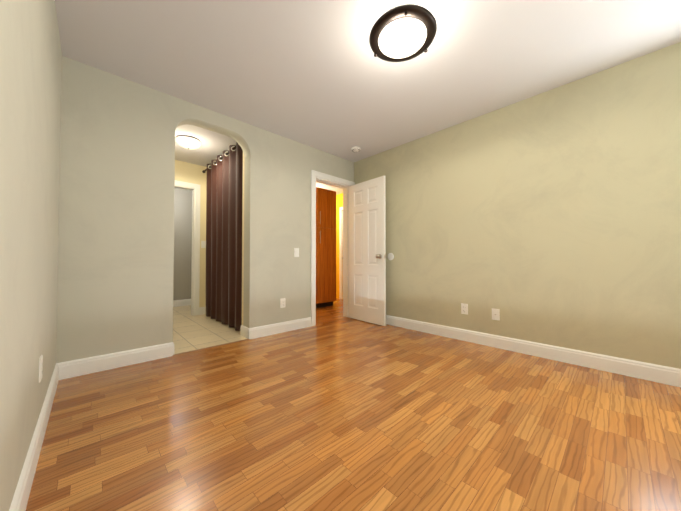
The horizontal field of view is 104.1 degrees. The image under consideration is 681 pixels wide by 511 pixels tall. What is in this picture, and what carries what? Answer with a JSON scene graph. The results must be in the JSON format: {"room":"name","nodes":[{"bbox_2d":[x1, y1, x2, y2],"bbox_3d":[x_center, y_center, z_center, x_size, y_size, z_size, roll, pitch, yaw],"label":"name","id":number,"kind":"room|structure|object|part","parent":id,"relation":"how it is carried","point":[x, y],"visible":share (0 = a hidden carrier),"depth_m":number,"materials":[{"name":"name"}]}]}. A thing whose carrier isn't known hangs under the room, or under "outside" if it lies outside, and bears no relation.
{"room":"empty bedroom","nodes":[
{"label":"empty bedroom","id":0,"kind":"room"},
{"bbox_2d":[0,0,61,510],"bbox_3d":[-0.850,-0.321,0.573,0.120,2.440,4.110,1,-1,-43],"label":"wall","id":1,"kind":"structure","parent":0,"point":[30,85],"depth_m":0.97,"materials":[{"name":"paint"}]},
{"bbox_2d":[9,363,60,510],"bbox_3d":[-0.788,0.837,0.583,0.015,0.125,3.830,1,-1,-43],"label":"baseboard","id":2,"kind":"structure","parent":1,"relation":"attached to","point":[22,492],"depth_m":1.12,"materials":[{"name":"white wood"}]},
{"bbox_2d":[39,355,42,382],"bbox_3d":[-1.467,0.552,1.302,0.008,0.116,0.072,1,-1,-43],"label":"outlet","id":3,"kind":"object","parent":1,"relation":"attached to","point":[40,367],"visible":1,"depth_m":1.28,"materials":[{"name":"white plastic"}]},
{"bbox_2d":[173,188,191,299],"bbox_3d":[-3.423,-0.242,4.905,2.300,2.440,0.100,1,-1,-43],"label":"wall","id":4,"kind":"structure","parent":0,"point":[182,242],"depth_m":5.16,"materials":[{"name":"paint"}]},
{"bbox_2d":[173,299,190,306],"bbox_3d":[-3.383,0.911,4.842,2.100,0.125,0.015,1,-1,-43],"label":"baseboard","id":5,"kind":"structure","parent":4,"relation":"attached to","point":[186,302],"depth_m":5.13,"materials":[{"name":"white wood"}]},
{"bbox_2d":[175,160,204,306],"bbox_3d":[-2.661,-0.257,4.042,1.080,2.440,0.100,1,-1,-43],"label":"wall","id":6,"kind":"structure","parent":0,"point":[189,172],"depth_m":4.33,"materials":[{"name":"paint"}]},
{"bbox_2d":[174,180,199,315],"bbox_3d":[-2.647,-0.099,4.037,0.903,2.121,0.122,1,-1,-43],"label":"door frame","id":7,"kind":"structure","parent":6,"relation":"attached to","point":[195,257],"depth_m":4.28,"materials":[{"name":"white wood"}]},
{"bbox_2d":[201,241,205,247],"bbox_3d":[-2.244,-0.182,4.357,0.072,0.116,0.014,1,-1,-43],"label":"light switch","id":8,"kind":"object","parent":6,"relation":"attached to","point":[203,244],"visible":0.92,"depth_m":4.36,"materials":[{"name":"white plastic"}]},
{"bbox_2d":[56,56,353,362],"bbox_3d":[-1.002,-0.274,3.148,3.200,2.440,0.160,1,-1,-43],"label":"wall","id":9,"kind":"structure","parent":0,"point":[116,225],"depth_m":2.33,"materials":[{"name":"paint"}]},
{"bbox_2d":[61,342,174,379],"bbox_3d":[-1.817,0.867,2.235,0.730,0.125,0.015,1,-1,-43],"label":"baseboard","id":10,"kind":"structure","parent":9,"relation":"attached to","point":[74,368],"depth_m":2.18,"materials":[{"name":"white wood"}]},
{"bbox_2d":[173,339,249,355],"bbox_3d":[-1.296,0.936,2.734,0.745,0.006,0.035,1,-1,-43],"label":"trim","id":11,"kind":"structure","parent":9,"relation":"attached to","point":[209,347],"depth_m":2.69,"materials":[{"name":"brown wood"}]},
{"bbox_2d":[245,317,310,338],"bbox_3d":[-0.714,0.886,3.278,0.875,0.125,0.015,1,-1,-43],"label":"baseboard","id":12,"kind":"structure","parent":9,"relation":"attached to","point":[271,329],"depth_m":3.21,"materials":[{"name":"white wood"}]},
{"bbox_2d":[280,298,285,307],"bbox_3d":[-0.712,0.589,3.291,0.072,0.116,0.008,1,-1,-43],"label":"outlet","id":13,"kind":"object","parent":9,"relation":"attached to","point":[282,302],"visible":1,"depth_m":3.29,"materials":[{"name":"white plastic"}]},
{"bbox_2d":[294,248,298,256],"bbox_3d":[-0.565,-0.038,3.438,0.072,0.116,0.014,1,-1,-43],"label":"light switch","id":14,"kind":"object","parent":9,"relation":"attached to","point":[296,252],"visible":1,"depth_m":3.43,"materials":[{"name":"white plastic"}]},
{"bbox_2d":[311,170,354,325],"bbox_3d":[-0.142,-0.099,3.943,0.853,2.125,0.182,1,-1,-43],"label":"door frame","id":15,"kind":"structure","parent":9,"relation":"attached to","point":[333,181],"depth_m":3.92,"materials":[{"name":"white wood"}]},
{"bbox_2d":[349,176,385,325],"bbox_3d":[0.369,-0.063,3.837,0.183,2.020,0.718,1,-1,-40],"label":"bedroom door","id":16,"kind":"structure","parent":15,"relation":"attached to","point":[367,251],"depth_m":3.79,"materials":[{"name":"white wood"}]},
{"bbox_3d":[0.566,0.013,3.604,0.183,0.066,0.111,1,-1,-40],"label":"knob","id":17,"kind":"part","parent":16,"relation":"part of","materials":[{"name":"silver metal"}]},
{"bbox_2d":[173,305,246,353],"bbox_3d":[-2.366,0.957,3.838,2.200,0.004,3.070,1,-1,-43],"label":"hall floor","id":18,"kind":"structure","parent":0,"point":[191,332],"depth_m":3.26,"materials":[{"name":"beige tile"}]},
{"bbox_2d":[202,142,242,330],"bbox_3d":[-1.702,-0.252,3.773,0.063,2.380,1.606,1,-1,-43],"label":"curtain","id":19,"kind":"object","parent":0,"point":[224,188],"visible":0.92,"depth_m":3.63,"materials":[{"name":"brown fabric"}]},
{"bbox_3d":[-1.702,-1.392,3.794,0.046,0.072,1.606,1,-1,-43],"label":"rod","id":20,"kind":"part","parent":19,"relation":"part of","materials":[{"name":"grey metal"}]},
{"bbox_2d":[204,144,244,324],"bbox_3d":[-1.655,-0.261,3.852,0.120,2.440,1.760,1,-1,-43],"label":"wall","id":21,"kind":"structure","parent":0,"point":[235,144],"depth_m":3.17,"materials":[{"name":"paint"}]},
{"bbox_2d":[336,193,342,298],"bbox_3d":[0.205,-0.221,6.018,0.100,2.440,2.670,1,-1,-43],"label":"wall","id":22,"kind":"structure","parent":0,"point":[339,200],"depth_m":6.21,"materials":[{"name":"yellow paint"}]},
{"bbox_2d":[339,207,342,298],"bbox_3d":[0.214,-0.063,5.921,0.016,2.120,0.684,1,-1,-43],"label":"door frame","id":23,"kind":"structure","parent":22,"relation":"attached to","point":[340,252],"depth_m":6.13,"materials":[{"name":"white wood"}]},
{"bbox_2d":[342,211,342,298],"bbox_3d":[0.234,-0.025,5.944,0.183,2.020,0.528,1,-1,-43],"label":"door","id":24,"kind":"structure","parent":22,"relation":"in","point":[342,254],"depth_m":6.12,"materials":[{"name":"white wood"}]},
{"bbox_2d":[25,298,680,510],"bbox_3d":[-0.231,0.998,3.256,4.800,0.100,7.250,1,-1,-43],"label":"floor","id":25,"kind":"structure","parent":0,"point":[333,409],"depth_m":1.38,"materials":[{"name":"brown wood"}]},
{"bbox_2d":[316,187,335,307],"bbox_3d":[-0.436,-0.140,5.254,0.480,2.250,0.596,1,-1,-43],"label":"pantry cabinet","id":26,"kind":"object","parent":25,"relation":"on","point":[325,247],"visible":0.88,"depth_m":5.04,"materials":[{"name":"brown wood"}]},
{"bbox_2d":[55,0,680,194],"bbox_3d":[-0.231,-1.541,3.302,4.800,0.100,7.250,1,-1,-43],"label":"ceiling","id":27,"kind":"structure","parent":0,"point":[316,74],"depth_m":2.02,"materials":[{"name":"paint"}]},
{"bbox_2d":[175,135,201,149],"bbox_3d":[-1.957,-1.429,3.422,0.300,0.120,0.300,1,-1,-43],"label":"light","id":28,"kind":"object","parent":27,"relation":"attached to","point":[188,142],"visible":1,"depth_m":3.34,"materials":[{"name":"white glass"}]},
{"bbox_2d":[351,146,360,151],"bbox_3d":[0.214,-1.464,3.674,0.128,0.040,0.128,1,-1,-43],"label":"smoke detector","id":29,"kind":"object","parent":27,"relation":"attached to","point":[355,149],"visible":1,"depth_m":3.63,"materials":[{"name":"white plastic"}]},
{"bbox_2d":[369,3,436,61],"bbox_3d":[0.409,-1.454,1.765,0.436,0.132,0.436,1,-1,-43],"label":"ceiling light","id":30,"kind":"object","parent":27,"relation":"attached to","point":[403,32],"visible":1,"depth_m":1.69,"materials":[{"name":"white glass"}]},
{"bbox_2d":[354,42,680,368],"bbox_3d":[1.554,-0.279,2.848,0.100,2.440,4.110,1,-1,-43],"label":"wall","id":31,"kind":"structure","parent":0,"point":[552,217],"depth_m":2.38,"materials":[{"name":"paint"}]},
{"bbox_2d":[388,253,393,259],"bbox_3d":[0.692,0.016,3.672,0.012,0.104,0.104,1,-1,-43],"label":"bumper cover","id":32,"kind":"object","parent":31,"relation":"attached to","point":[390,256],"visible":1,"depth_m":3.67,"materials":[{"name":"white plastic"}]},
{"bbox_2d":[461,303,467,314],"bbox_3d":[1.373,0.593,2.943,0.008,0.116,0.072,1,-1,-43],"label":"outlet","id":33,"kind":"object","parent":31,"relation":"attached to","point":[464,308],"visible":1,"depth_m":2.94,"materials":[{"name":"white plastic"}]},
{"bbox_2d":[492,308,499,320],"bbox_3d":[1.583,0.603,2.715,0.018,0.116,0.072,1,-1,-43],"label":"outlet","id":34,"kind":"object","parent":31,"relation":"attached to","point":[495,314],"visible":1,"depth_m":2.71,"materials":[{"name":"white plastic"}]},
{"bbox_2d":[386,315,680,386],"bbox_3d":[1.533,0.877,2.766,0.015,0.125,3.810,1,-1,-43],"label":"baseboard","id":35,"kind":"structure","parent":31,"relation":"attached to","point":[667,375],"depth_m":2.35,"materials":[{"name":"white wood"}]}
]}

